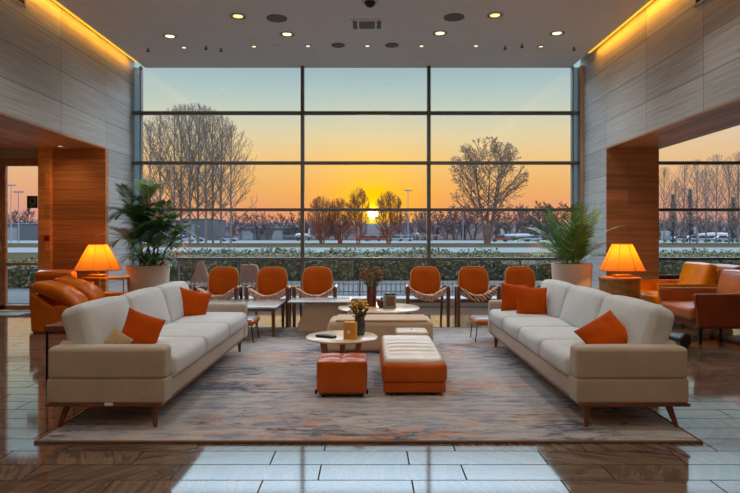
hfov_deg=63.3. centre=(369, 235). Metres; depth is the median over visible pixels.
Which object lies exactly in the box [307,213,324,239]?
tree
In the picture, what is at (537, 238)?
parked car
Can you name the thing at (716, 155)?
poplar
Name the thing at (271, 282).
shell chair
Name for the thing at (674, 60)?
wall
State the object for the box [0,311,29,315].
trim
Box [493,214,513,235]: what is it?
tree
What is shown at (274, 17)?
ceiling speaker
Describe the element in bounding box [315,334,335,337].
remote control
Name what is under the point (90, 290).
cushion
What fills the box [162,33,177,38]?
recessed light
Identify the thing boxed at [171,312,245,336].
seat cushion
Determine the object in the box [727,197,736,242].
conifer
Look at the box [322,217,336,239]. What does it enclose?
tree
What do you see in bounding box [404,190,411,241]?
mast
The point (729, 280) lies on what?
cushion
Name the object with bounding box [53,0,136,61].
light strip
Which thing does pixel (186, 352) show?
seat cushion
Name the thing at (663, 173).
poplar
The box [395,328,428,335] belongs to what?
ottoman
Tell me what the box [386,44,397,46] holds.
grille
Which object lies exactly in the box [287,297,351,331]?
table
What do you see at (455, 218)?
tree
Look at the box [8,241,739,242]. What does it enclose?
apron
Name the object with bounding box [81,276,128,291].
side table
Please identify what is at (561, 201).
tree
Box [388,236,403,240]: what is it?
parked car
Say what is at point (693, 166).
poplar
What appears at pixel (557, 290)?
cushion
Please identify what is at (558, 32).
recessed light
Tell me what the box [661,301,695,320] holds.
seat cushion
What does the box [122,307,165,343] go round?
throw pillow
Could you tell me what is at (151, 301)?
cushion
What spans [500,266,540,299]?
shell chair
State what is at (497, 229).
tree
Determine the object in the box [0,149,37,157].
wall
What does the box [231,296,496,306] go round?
trim ledge
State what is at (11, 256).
lawn
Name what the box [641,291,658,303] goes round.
seat cushion
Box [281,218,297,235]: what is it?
tree
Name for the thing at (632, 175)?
cladding
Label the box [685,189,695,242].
conifer
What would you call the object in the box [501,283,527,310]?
throw pillow
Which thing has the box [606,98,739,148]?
ceiling
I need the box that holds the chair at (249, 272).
[238,263,258,287]
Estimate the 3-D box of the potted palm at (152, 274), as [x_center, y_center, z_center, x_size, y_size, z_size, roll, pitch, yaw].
[-3.832,0.180,10.409,1.790,2.460,1.346,0,0,-27]
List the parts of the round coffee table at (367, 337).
leg, leg, leg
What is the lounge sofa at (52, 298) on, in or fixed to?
on the floor
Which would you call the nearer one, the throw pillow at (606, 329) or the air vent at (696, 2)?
the throw pillow at (606, 329)
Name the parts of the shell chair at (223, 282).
backrest, leg, leg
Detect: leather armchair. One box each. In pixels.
[29,270,93,305]
[641,262,717,303]
[658,269,739,344]
[659,275,679,279]
[715,264,739,283]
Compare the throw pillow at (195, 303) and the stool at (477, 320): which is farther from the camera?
the stool at (477, 320)
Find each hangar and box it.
[8,223,37,240]
[175,220,185,239]
[182,218,226,239]
[239,227,300,239]
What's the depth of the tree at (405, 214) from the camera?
218.64 m
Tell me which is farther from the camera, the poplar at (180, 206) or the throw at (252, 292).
the poplar at (180, 206)
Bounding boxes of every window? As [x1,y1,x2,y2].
[132,66,579,295]
[659,161,739,263]
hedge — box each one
[8,254,37,287]
[144,245,352,280]
[353,244,502,279]
[499,253,569,279]
[659,247,739,274]
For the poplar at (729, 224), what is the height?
15.366 m
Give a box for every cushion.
[32,280,87,306]
[34,270,76,282]
[53,276,105,300]
[53,303,69,311]
[62,296,129,343]
[120,287,170,324]
[155,337,205,376]
[156,281,188,322]
[159,323,228,352]
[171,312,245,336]
[490,309,550,329]
[503,317,572,341]
[519,327,580,356]
[540,279,575,317]
[540,339,585,375]
[560,286,611,327]
[598,295,673,343]
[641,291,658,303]
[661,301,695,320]
[678,262,716,283]
[716,269,739,293]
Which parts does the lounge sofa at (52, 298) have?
panel, panel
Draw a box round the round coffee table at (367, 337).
[306,330,377,352]
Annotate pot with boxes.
[126,264,169,291]
[551,263,592,287]
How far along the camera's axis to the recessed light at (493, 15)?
9.55 m
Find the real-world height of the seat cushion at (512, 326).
0.210 m
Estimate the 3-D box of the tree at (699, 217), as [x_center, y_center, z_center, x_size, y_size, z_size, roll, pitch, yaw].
[111.491,-2.769,206.289,7.949,8.495,11.553,0,0,1]
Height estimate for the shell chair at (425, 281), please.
0.907 m
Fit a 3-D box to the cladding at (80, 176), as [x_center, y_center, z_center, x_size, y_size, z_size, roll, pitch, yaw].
[-5.442,-0.105,11.830,1.046,3.030,1.340,0,0,0]
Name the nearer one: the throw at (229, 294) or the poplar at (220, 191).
the throw at (229, 294)
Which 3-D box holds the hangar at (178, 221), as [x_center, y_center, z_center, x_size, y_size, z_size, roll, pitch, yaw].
[-64.500,-1.985,208.000,3.600,6.850,16.600,0,0,0]
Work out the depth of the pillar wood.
11.06 m
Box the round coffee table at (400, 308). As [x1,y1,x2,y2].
[338,303,419,313]
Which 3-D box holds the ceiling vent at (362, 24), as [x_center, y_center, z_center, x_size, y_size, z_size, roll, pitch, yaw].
[-0.050,-3.510,9.962,0.540,0.021,0.480,0,0,0]
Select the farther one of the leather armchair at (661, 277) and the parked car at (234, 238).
the parked car at (234, 238)
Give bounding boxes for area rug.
[34,327,702,443]
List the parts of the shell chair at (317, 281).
leg, leg, backrest, leg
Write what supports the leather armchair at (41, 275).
on the floor
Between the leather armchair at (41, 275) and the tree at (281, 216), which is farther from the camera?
the tree at (281, 216)
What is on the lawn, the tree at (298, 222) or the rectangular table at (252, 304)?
the tree at (298, 222)
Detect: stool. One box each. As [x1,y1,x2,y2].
[247,315,259,342]
[469,315,488,342]
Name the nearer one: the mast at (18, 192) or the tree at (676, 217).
the mast at (18, 192)
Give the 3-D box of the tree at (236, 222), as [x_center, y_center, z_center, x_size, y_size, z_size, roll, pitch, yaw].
[-47.020,-3.583,208.558,8.484,10.132,10.791,0,0,-25]
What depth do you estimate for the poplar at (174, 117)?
97.64 m
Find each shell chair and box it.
[193,267,242,299]
[244,267,291,326]
[292,266,337,326]
[405,266,449,325]
[454,266,500,325]
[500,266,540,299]
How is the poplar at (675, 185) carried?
on the lawn
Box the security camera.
[362,0,377,7]
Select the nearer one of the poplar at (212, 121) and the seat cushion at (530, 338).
the seat cushion at (530, 338)
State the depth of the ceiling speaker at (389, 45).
11.05 m
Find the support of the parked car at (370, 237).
on the apron
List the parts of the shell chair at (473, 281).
leg, leg, backrest, leg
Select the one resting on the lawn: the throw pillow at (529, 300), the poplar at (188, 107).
the poplar at (188, 107)
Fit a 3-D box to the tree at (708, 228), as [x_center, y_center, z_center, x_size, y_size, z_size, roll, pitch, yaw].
[123.613,-3.270,221.138,9.750,9.498,7.644,0,0,-33]
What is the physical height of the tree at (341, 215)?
10.668 m
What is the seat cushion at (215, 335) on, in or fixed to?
on the sofa at (84, 371)
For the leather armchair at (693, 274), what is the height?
0.980 m
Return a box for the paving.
[8,281,542,302]
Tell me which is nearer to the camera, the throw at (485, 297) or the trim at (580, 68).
the throw at (485, 297)
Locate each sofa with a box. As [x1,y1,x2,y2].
[29,276,127,331]
[45,281,247,426]
[488,279,690,426]
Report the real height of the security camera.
0.110 m
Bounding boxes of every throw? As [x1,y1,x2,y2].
[197,288,233,299]
[248,288,284,299]
[296,287,333,296]
[410,287,445,301]
[460,287,496,301]
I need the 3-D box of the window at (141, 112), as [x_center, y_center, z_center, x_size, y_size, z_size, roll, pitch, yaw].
[-0.260,-1.055,12.467,9.320,4.930,0.165,0,0,0]
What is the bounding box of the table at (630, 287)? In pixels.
[598,276,641,298]
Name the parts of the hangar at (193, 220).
door panel, door panel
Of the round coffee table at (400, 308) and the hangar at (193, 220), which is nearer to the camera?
the round coffee table at (400, 308)
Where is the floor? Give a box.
[0,303,739,492]
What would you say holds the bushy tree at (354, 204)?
on the lawn
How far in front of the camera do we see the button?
11.02 m
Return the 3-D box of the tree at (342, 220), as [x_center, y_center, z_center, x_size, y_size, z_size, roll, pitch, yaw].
[-13.687,-3.503,244.858,9.334,9.975,13.566,0,0,-13]
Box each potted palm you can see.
[95,178,198,291]
[513,198,624,287]
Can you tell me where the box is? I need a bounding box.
[343,321,356,338]
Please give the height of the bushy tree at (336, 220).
8.671 m
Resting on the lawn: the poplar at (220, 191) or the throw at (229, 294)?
the poplar at (220, 191)
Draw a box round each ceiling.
[0,112,105,148]
[56,0,649,67]
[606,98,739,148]
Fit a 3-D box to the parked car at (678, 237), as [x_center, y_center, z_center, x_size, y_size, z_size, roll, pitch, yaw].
[72.100,0.646,140.000,4.286,1.472,1.840,0,0,1]
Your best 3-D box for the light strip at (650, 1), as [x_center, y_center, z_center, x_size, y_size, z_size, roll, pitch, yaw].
[4.223,-3.545,3.550,0.065,0.020,16.100,0,0,0]
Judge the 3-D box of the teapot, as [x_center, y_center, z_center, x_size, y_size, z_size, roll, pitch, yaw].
[0.198,0.916,8.320,0.209,0.148,0.142,0,0,0]
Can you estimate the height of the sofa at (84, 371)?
0.886 m
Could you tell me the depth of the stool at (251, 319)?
7.91 m
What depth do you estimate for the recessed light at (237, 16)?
9.59 m
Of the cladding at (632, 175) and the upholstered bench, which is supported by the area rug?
the upholstered bench
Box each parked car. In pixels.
[182,236,194,241]
[222,236,237,240]
[354,236,369,240]
[368,236,377,240]
[376,236,385,240]
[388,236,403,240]
[399,236,412,240]
[492,236,509,241]
[523,236,540,241]
[670,236,688,241]
[691,236,711,241]
[712,236,731,241]
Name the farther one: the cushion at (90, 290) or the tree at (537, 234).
the tree at (537, 234)
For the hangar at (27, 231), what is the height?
5.450 m
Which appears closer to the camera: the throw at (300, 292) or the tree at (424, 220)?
the throw at (300, 292)
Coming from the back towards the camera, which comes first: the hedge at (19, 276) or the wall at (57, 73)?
the hedge at (19, 276)
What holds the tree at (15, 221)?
on the lawn
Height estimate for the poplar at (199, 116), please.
22.689 m
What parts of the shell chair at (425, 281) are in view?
leg, backrest, leg, leg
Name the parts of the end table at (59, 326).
leg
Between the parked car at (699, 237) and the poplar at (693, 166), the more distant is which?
the parked car at (699, 237)
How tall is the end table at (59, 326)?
0.545 m
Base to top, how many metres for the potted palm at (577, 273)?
2.107 m
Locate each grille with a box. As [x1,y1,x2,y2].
[332,44,343,46]
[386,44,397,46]
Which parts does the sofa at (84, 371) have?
leg, frame, arm, arm panel, plinth rail, leg, arm, arm panel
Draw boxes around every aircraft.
[294,229,317,240]
[395,227,438,240]
[498,229,532,241]
[693,227,727,235]
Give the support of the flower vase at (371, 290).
on the round coffee table at (400, 308)
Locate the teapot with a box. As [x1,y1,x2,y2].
[377,297,382,307]
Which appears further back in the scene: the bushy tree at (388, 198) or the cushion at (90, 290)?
the bushy tree at (388, 198)
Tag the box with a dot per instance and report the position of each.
(349, 328)
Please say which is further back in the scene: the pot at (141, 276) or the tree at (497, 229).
the tree at (497, 229)
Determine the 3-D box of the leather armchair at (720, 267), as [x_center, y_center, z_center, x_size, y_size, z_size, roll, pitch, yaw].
[5.967,0.925,9.350,1.061,0.971,0.950,0,0,0]
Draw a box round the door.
[0,158,37,309]
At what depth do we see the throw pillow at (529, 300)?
6.84 m
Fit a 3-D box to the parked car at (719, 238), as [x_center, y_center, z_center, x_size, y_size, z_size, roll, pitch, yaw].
[81.778,0.646,139.000,4.286,1.472,1.840,0,0,0]
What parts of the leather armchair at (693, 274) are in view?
arm, arm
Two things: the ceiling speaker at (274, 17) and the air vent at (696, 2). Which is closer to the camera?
the air vent at (696, 2)
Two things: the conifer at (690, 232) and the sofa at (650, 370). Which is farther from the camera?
the conifer at (690, 232)
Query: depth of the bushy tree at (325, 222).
111.23 m
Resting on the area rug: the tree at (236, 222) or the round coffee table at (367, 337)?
the round coffee table at (367, 337)
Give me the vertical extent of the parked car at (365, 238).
1.472 m
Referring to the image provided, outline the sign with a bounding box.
[27,196,37,207]
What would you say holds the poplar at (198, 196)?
on the lawn
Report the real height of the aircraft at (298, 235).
3.400 m
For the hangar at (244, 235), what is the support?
on the lawn
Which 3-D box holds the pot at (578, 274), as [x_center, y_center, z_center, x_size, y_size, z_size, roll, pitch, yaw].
[3.530,0.945,10.500,0.690,0.930,0.690,0,0,0]
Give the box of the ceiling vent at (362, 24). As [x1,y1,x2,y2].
[350,19,383,29]
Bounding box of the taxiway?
[8,248,739,252]
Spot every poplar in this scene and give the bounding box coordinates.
[143,108,205,243]
[143,115,186,244]
[143,121,176,218]
[147,104,211,243]
[154,103,225,244]
[163,102,225,243]
[172,106,238,244]
[179,110,246,243]
[188,115,250,244]
[201,124,259,244]
[659,167,682,243]
[661,180,689,243]
[665,165,701,242]
[676,159,718,243]
[690,169,723,242]
[692,154,739,243]
[707,165,739,243]
[714,152,739,243]
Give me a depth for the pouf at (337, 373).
5.16 m
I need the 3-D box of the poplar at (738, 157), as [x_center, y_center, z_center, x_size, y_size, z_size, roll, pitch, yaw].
[66.176,-6.916,108.072,8.190,16.713,8.361,0,0,10]
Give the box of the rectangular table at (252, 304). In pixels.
[209,299,285,336]
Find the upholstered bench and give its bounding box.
[327,314,432,351]
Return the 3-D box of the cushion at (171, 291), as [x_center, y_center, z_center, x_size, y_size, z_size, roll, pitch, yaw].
[-2.202,0.744,6.694,0.311,0.458,0.871,0,0,0]
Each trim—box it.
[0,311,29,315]
[578,65,583,262]
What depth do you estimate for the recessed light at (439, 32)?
10.39 m
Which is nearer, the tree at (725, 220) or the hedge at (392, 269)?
the hedge at (392, 269)
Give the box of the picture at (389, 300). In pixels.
[386,297,393,306]
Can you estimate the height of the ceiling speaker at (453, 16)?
0.014 m
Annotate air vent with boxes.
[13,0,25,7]
[694,0,704,6]
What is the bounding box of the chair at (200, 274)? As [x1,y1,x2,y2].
[189,260,208,288]
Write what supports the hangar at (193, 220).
on the lawn
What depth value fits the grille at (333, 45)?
11.05 m
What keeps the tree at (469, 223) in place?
on the lawn
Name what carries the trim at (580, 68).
attached to the wall at (674, 60)
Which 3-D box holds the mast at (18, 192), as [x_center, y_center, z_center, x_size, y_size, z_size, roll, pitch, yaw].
[-70.300,-3.750,120.000,1.900,10.380,0.400,0,0,0]
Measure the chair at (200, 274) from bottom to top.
0.840 m
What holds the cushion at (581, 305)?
on the sofa at (650, 370)
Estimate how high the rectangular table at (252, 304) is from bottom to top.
0.430 m
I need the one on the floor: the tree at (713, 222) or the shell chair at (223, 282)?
the shell chair at (223, 282)
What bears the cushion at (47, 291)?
on the lounge sofa at (52, 298)
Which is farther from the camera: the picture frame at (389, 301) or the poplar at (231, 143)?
the poplar at (231, 143)
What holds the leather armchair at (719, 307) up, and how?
on the floor
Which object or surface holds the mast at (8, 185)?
on the apron
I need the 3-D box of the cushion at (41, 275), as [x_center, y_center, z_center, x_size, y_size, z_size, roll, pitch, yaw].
[-5.280,0.827,10.124,0.660,0.524,0.318,0,0,0]
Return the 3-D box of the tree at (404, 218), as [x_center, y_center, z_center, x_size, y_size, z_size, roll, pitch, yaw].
[15.035,-3.276,232.440,8.907,9.519,12.945,0,0,35]
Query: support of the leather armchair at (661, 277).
on the floor
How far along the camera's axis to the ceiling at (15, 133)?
9.97 m
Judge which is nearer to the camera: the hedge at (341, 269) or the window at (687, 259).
the window at (687, 259)
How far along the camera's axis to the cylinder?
7.56 m
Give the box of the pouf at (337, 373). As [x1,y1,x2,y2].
[315,353,367,396]
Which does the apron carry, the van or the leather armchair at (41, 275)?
the van
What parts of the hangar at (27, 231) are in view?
door panel, door panel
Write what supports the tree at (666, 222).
on the lawn
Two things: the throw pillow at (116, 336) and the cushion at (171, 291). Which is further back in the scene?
the cushion at (171, 291)
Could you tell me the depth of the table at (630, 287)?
9.58 m
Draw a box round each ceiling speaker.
[267,14,286,21]
[331,43,344,47]
[385,43,398,47]
[444,13,463,20]
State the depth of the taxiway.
63.12 m
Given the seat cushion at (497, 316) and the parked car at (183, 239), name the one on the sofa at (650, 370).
the seat cushion at (497, 316)
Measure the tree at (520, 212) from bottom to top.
14.404 m
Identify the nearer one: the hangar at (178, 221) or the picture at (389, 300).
the picture at (389, 300)
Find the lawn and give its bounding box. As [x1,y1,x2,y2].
[8,239,739,280]
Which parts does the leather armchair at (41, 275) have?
arm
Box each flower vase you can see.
[348,299,370,335]
[360,266,383,306]
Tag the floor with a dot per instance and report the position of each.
(713, 366)
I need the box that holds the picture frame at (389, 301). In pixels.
[383,295,395,308]
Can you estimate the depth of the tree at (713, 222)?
248.41 m
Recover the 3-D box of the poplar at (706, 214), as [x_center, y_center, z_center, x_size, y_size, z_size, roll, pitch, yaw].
[67.118,-6.040,119.971,7.483,14.959,7.330,0,0,32]
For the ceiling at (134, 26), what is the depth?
10.28 m
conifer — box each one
[668,195,677,242]
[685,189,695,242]
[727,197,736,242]
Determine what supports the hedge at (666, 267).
on the lawn
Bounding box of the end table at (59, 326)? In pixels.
[44,321,64,382]
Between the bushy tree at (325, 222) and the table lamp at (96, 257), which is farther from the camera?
the bushy tree at (325, 222)
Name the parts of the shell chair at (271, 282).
leg, backrest, leg, leg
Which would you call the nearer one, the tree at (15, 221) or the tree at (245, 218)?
the tree at (15, 221)
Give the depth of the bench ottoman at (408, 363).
5.23 m
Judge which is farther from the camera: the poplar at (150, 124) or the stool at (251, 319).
the poplar at (150, 124)
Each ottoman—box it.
[379,335,446,394]
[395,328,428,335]
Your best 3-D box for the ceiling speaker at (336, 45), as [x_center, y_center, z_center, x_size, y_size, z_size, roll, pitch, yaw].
[-0.590,-3.513,11.058,0.250,0.014,0.249,0,0,0]
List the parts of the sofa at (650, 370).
arm panel, arm, leg, plinth rail, arm, arm panel, frame, leg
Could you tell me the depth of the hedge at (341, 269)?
19.37 m
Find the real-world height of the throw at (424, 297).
0.242 m
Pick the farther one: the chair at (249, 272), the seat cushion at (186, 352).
the chair at (249, 272)
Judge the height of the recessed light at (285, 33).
0.018 m
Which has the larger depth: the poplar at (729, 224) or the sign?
the poplar at (729, 224)
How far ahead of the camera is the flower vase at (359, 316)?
6.08 m
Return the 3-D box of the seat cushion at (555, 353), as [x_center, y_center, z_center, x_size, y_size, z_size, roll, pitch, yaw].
[1.830,0.985,4.878,0.740,0.210,0.729,0,0,0]
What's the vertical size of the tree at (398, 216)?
10.583 m
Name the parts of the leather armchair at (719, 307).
arm, leg, seat frame, arm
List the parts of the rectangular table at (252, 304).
leg, leg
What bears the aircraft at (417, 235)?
on the apron
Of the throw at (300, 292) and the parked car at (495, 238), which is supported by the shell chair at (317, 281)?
the throw at (300, 292)
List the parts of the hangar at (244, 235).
door panel, door panel, door panel, door panel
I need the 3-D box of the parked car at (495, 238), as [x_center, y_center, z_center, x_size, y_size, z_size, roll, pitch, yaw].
[31.633,0.646,146.000,4.286,1.472,1.840,0,0,-3]
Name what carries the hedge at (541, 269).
on the lawn
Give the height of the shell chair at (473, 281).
0.907 m
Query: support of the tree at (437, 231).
on the lawn
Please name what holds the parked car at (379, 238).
on the apron
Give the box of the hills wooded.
[22,221,739,238]
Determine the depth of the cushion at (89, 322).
4.62 m
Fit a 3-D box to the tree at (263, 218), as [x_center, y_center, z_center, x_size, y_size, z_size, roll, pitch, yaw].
[-36.223,-2.965,213.471,7.440,8.886,9.463,0,0,16]
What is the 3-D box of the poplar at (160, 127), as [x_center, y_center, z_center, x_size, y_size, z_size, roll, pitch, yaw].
[-35.103,-9.521,99.926,10.967,21.923,10.742,0,0,16]
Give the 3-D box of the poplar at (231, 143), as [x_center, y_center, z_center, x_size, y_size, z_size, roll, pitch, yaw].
[-22.505,-8.333,96.954,9.732,19.546,9.703,0,0,-3]
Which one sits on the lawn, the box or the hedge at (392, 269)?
the hedge at (392, 269)
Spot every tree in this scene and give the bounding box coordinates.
[8,213,20,222]
[12,208,37,222]
[225,213,246,237]
[233,213,257,230]
[247,211,270,239]
[256,216,279,239]
[267,213,286,230]
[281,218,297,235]
[288,211,309,239]
[307,196,336,243]
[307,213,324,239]
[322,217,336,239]
[326,198,353,243]
[334,220,346,239]
[340,215,355,239]
[346,188,370,243]
[373,191,403,243]
[387,216,405,235]
[396,216,417,234]
[400,211,426,239]
[414,211,437,239]
[423,211,446,239]
[434,214,455,238]
[441,204,468,239]
[447,206,477,239]
[449,136,528,244]
[455,203,485,239]
[484,211,506,237]
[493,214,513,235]
[498,206,530,239]
[511,204,541,239]
[517,205,544,235]
[527,201,560,239]
[539,201,569,239]
[659,218,680,234]
[674,217,688,235]
[685,217,708,235]
[694,215,712,232]
[704,216,722,232]
[711,218,732,232]
[722,220,739,235]
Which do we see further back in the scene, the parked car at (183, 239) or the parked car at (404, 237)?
the parked car at (404, 237)
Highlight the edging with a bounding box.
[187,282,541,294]
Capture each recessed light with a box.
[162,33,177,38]
[229,13,246,19]
[279,31,294,36]
[432,30,447,35]
[486,12,503,18]
[549,30,564,35]
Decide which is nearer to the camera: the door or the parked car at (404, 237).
the door
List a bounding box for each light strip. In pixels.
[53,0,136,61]
[588,0,652,52]
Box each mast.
[8,185,15,241]
[13,191,23,242]
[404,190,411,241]
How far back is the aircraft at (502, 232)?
149.32 m
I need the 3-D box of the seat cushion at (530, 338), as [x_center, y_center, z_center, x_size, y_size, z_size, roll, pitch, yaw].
[1.830,0.985,5.612,0.740,0.210,0.729,0,0,0]
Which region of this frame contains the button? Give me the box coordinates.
[44,235,49,240]
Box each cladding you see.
[53,149,107,296]
[606,149,658,279]
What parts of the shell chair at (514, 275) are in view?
backrest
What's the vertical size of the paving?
0.017 m
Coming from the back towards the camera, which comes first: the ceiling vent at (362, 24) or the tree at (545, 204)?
the tree at (545, 204)
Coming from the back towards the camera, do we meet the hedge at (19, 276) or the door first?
the hedge at (19, 276)
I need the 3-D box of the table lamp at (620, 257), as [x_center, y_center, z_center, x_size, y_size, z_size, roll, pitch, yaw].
[4.120,0.400,9.800,0.722,0.551,0.722,0,0,0]
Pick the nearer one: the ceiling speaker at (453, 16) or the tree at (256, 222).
the ceiling speaker at (453, 16)
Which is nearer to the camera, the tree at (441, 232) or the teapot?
the teapot
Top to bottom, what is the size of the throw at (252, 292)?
0.233 m
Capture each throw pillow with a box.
[104,327,133,343]
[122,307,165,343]
[180,287,211,315]
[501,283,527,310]
[516,286,546,314]
[573,310,627,343]
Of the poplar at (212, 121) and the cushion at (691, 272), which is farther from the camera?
the poplar at (212, 121)
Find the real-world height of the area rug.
0.018 m
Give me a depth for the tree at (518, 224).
212.69 m
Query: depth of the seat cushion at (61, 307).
8.76 m
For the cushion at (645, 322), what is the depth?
4.63 m
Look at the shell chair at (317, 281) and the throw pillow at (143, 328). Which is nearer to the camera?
the throw pillow at (143, 328)
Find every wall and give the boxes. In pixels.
[0,0,134,296]
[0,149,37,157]
[580,0,739,289]
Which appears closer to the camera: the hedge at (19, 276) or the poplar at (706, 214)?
the hedge at (19, 276)
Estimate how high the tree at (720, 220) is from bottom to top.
8.047 m
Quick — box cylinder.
[669,330,691,347]
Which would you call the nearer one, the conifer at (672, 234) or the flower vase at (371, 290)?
the flower vase at (371, 290)
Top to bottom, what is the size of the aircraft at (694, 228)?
4.000 m
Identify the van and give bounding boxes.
[661,231,671,241]
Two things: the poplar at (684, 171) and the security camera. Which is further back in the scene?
the poplar at (684, 171)
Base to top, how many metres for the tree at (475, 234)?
14.200 m
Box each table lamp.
[73,244,121,276]
[599,243,645,277]
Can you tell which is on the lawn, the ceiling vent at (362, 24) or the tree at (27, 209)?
the tree at (27, 209)
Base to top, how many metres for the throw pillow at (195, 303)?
0.423 m

